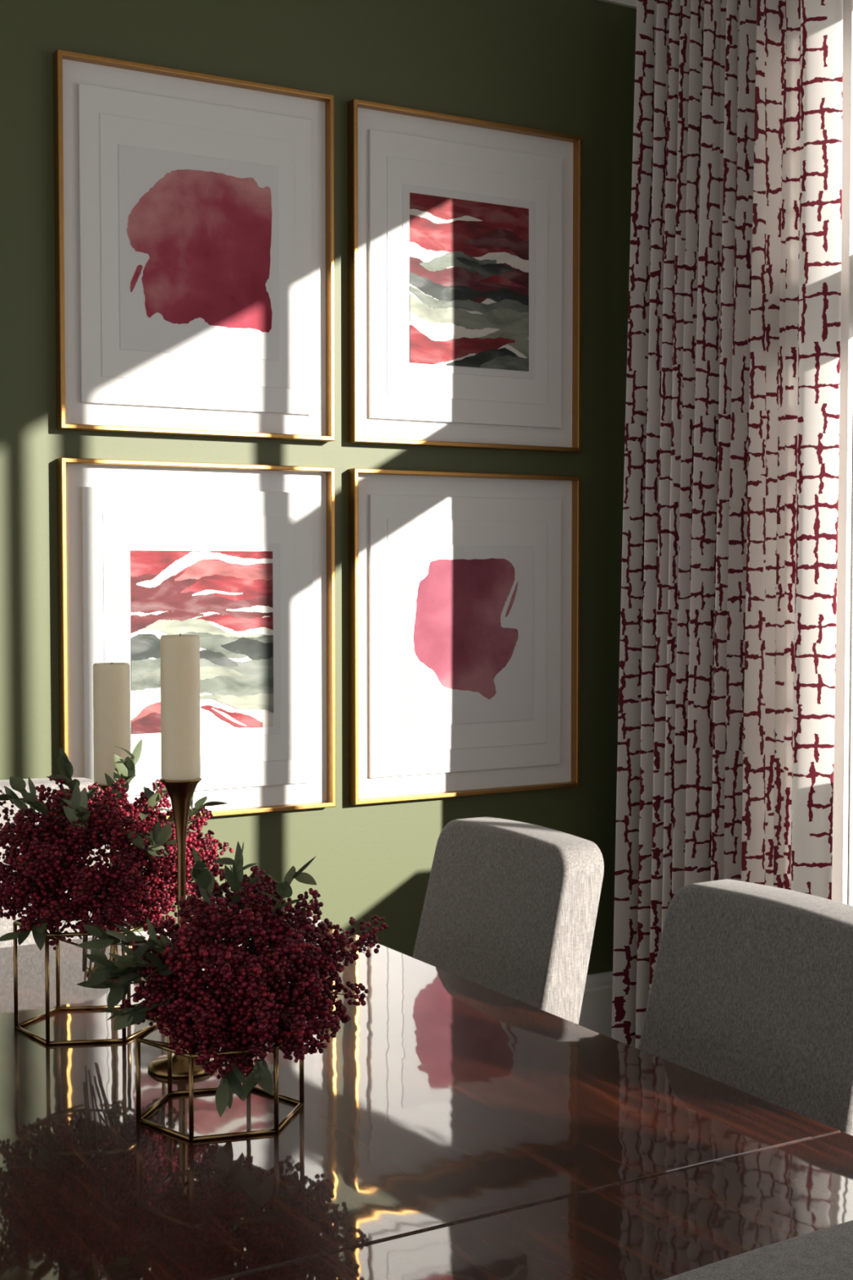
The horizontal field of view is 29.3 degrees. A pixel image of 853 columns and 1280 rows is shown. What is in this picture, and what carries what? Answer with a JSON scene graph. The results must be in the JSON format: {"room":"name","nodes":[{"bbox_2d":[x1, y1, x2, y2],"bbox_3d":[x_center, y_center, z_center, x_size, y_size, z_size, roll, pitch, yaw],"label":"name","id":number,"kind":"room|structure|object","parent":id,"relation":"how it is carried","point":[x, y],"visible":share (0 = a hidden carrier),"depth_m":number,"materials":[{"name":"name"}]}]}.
{"room":"dining room","nodes":[
{"label":"dining room","id":0,"kind":"room"},
{"bbox_2d":[0,0,636,974],"bbox_3d":[-1.619,-0.355,3.748,5.440,3.345,0.120,-1,3,-31],"label":"wall","id":1,"kind":"structure","parent":0,"point":[567,67],"depth_m":4.50,"materials":[{"name":"green paint"}]},
{"bbox_2d":[53,49,334,441],"bbox_3d":[-0.587,-0.997,4.239,0.765,0.928,0.037,-1,3,-31],"label":"framed artwork","id":2,"kind":"object","parent":1,"relation":"attached to","point":[194,212],"visible":1,"depth_m":4.22,"materials":[{"name":"white paper"}]},
{"bbox_2d":[57,457,335,818],"bbox_3d":[-0.587,0.002,4.281,0.765,0.928,0.037,-1,3,-31],"label":"framed artwork","id":3,"kind":"object","parent":1,"relation":"attached to","point":[240,558],"visible":0.84,"depth_m":4.30,"materials":[{"name":"white paper"}]},
{"bbox_2d":[348,468,581,804],"bbox_3d":[0.123,-0.016,4.700,0.765,0.928,0.037,-1,3,-31],"label":"framed artwork","id":4,"kind":"object","parent":1,"relation":"attached to","point":[464,588],"visible":1,"depth_m":4.69,"materials":[{"name":"white paper"}]},
{"bbox_2d":[347,98,582,453],"bbox_3d":[0.123,-1.014,4.659,0.765,0.928,0.037,-1,3,-31],"label":"framed artwork","id":5,"kind":"object","parent":1,"relation":"attached to","point":[464,234],"visible":1,"depth_m":4.64,"materials":[{"name":"white paper"}]},
{"bbox_2d":[578,970,613,1037],"bbox_3d":[-1.635,1.198,3.721,5.320,0.245,0.022,-1,3,-31],"label":"baseboard","id":6,"kind":"structure","parent":1,"relation":"attached to","point":[596,1012],"depth_m":4.99,"materials":[{"name":"white paint"}]},
{"bbox_2d":[596,0,636,8],"bbox_3d":[-1.612,-1.937,3.552,5.320,0.167,0.110,-1,3,-31],"label":"trim","id":7,"kind":"structure","parent":1,"relation":"attached to","point":[628,3],"depth_m":4.91,"materials":[{"name":"white paint"}]},
{"bbox_2d":[847,439,852,904],"bbox_3d":[3.246,-0.229,0.749,0.120,3.345,10.000,-1,3,-31],"label":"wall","id":8,"kind":"structure","parent":0,"point":[852,439],"depth_m":4.26,"materials":[{"name":"paint"}]},
{"bbox_2d":[611,0,843,1048],"bbox_3d":[0.801,-0.288,4.476,0.178,3.110,0.840,-1,3,-31],"label":"curtain","id":9,"kind":"object","parent":8,"relation":"hanging from","point":[726,712],"visible":0.84,"depth_m":4.41,"materials":[{"name":"fabric"}]},
{"bbox_2d":[831,0,852,904],"bbox_3d":[2.142,-0.303,2.476,0.020,2.749,4.220,-1,3,-31],"label":"window frame","id":10,"kind":"structure","parent":8,"relation":"attached to","point":[842,717],"depth_m":4.25,"materials":[{"name":"white paint"}]},
{"bbox_2d":[847,438,852,906],"bbox_3d":[2.203,-0.275,2.513,0.120,2.689,4.104,-1,3,-31],"label":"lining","id":11,"kind":"object","parent":8,"relation":"attached to","point":[850,895],"visible":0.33,"depth_m":4.27,"materials":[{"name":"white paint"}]},
{"bbox_3d":[0.926,1.546,-0.480,5.440,0.100,10.120,-1,3,-31],"label":"floor","id":12,"kind":"structure","parent":0,"visible":0},
{"bbox_2d":[0,777,126,947],"bbox_3d":[-0.810,0.830,3.430,0.528,1.008,0.633,-1,3,-31],"label":"dining chair","id":13,"kind":"object","parent":12,"relation":"on","point":[6,925],"visible":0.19,"depth_m":3.60,"materials":[{"name":"grey fabric"}]},
{"bbox_2d":[0,913,852,1279],"bbox_3d":[-0.268,1.002,2.373,1.150,0.750,1.934,-1,3,-31],"label":"dining table","id":14,"kind":"object","parent":12,"relation":"on","point":[455,1127],"visible":0.73,"depth_m":2.03,"materials":[{"name":"brown wood"}]},
{"bbox_2d":[86,782,129,977],"bbox_3d":[-0.567,0.430,2.956,0.102,0.344,0.102,-1,3,-31],"label":"brass candlestick","id":15,"kind":"object","parent":14,"relation":"on","point":[113,948],"visible":0.15,"depth_m":2.95,"materials":[{"name":"gold metal"}]},
{"bbox_2d":[93,662,130,785],"bbox_3d":[-0.567,0.149,2.944,0.066,0.218,0.066,-1,3,-31],"label":"pillar candle","id":16,"kind":"object","parent":15,"relation":"on","point":[111,680],"visible":0.88,"depth_m":2.92,"materials":[{"name":"beige wax"}]},
{"bbox_2d":[0,738,233,1045],"bbox_3d":[-0.515,0.388,2.592,0.416,0.458,0.386,-1,3,-31],"label":"arrangement","id":17,"kind":"object","parent":14,"relation":"on","point":[50,864],"visible":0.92,"depth_m":2.51,"materials":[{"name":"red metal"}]},
{"bbox_2d":[147,777,213,1078],"bbox_3d":[-0.356,0.413,2.378,0.102,0.425,0.102,-1,3,-31],"label":"brass candlestick","id":18,"kind":"object","parent":14,"relation":"on","point":[180,793],"visible":0.63,"depth_m":2.36,"materials":[{"name":"gold metal"}]},
{"bbox_2d":[160,633,200,781],"bbox_3d":[-0.356,0.096,2.365,0.057,0.210,0.057,-1,3,-31],"label":"pillar candle","id":19,"kind":"object","parent":18,"relation":"on","point":[180,671],"visible":1,"depth_m":2.34,"materials":[{"name":"beige wax"}]},
{"bbox_2d":[75,840,388,1142],"bbox_3d":[-0.269,0.447,2.164,0.381,0.376,0.303,-1,3,-31],"label":"arrangement","id":20,"kind":"object","parent":14,"relation":"on","point":[244,1006],"visible":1,"depth_m":2.11,"materials":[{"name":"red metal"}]},
{"bbox_2d":[412,816,604,1024],"bbox_3d":[-0.030,0.865,3.244,0.620,0.953,0.511,-1,3,-31],"label":"dining chair","id":21,"kind":"object","parent":12,"relation":"on","point":[510,908],"visible":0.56,"depth_m":3.24,"materials":[{"name":"grey fabric"}]},
{"bbox_2d":[638,879,852,1135],"bbox_3d":[0.361,0.895,2.524,0.620,0.953,0.511,-1,3,-31],"label":"dining chair","id":22,"kind":"object","parent":12,"relation":"on","point":[751,992],"visible":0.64,"depth_m":2.59,"materials":[{"name":"grey fabric"}]},
{"bbox_2d":[662,1220,852,1279],"bbox_3d":[0.229,0.937,1.529,0.534,0.953,0.620,-1,3,-31],"label":"dining chair","id":23,"kind":"object","parent":12,"relation":"on","point":[826,1253],"visible":1,"depth_m":1.24,"materials":[{"name":"grey fabric"}]}
]}

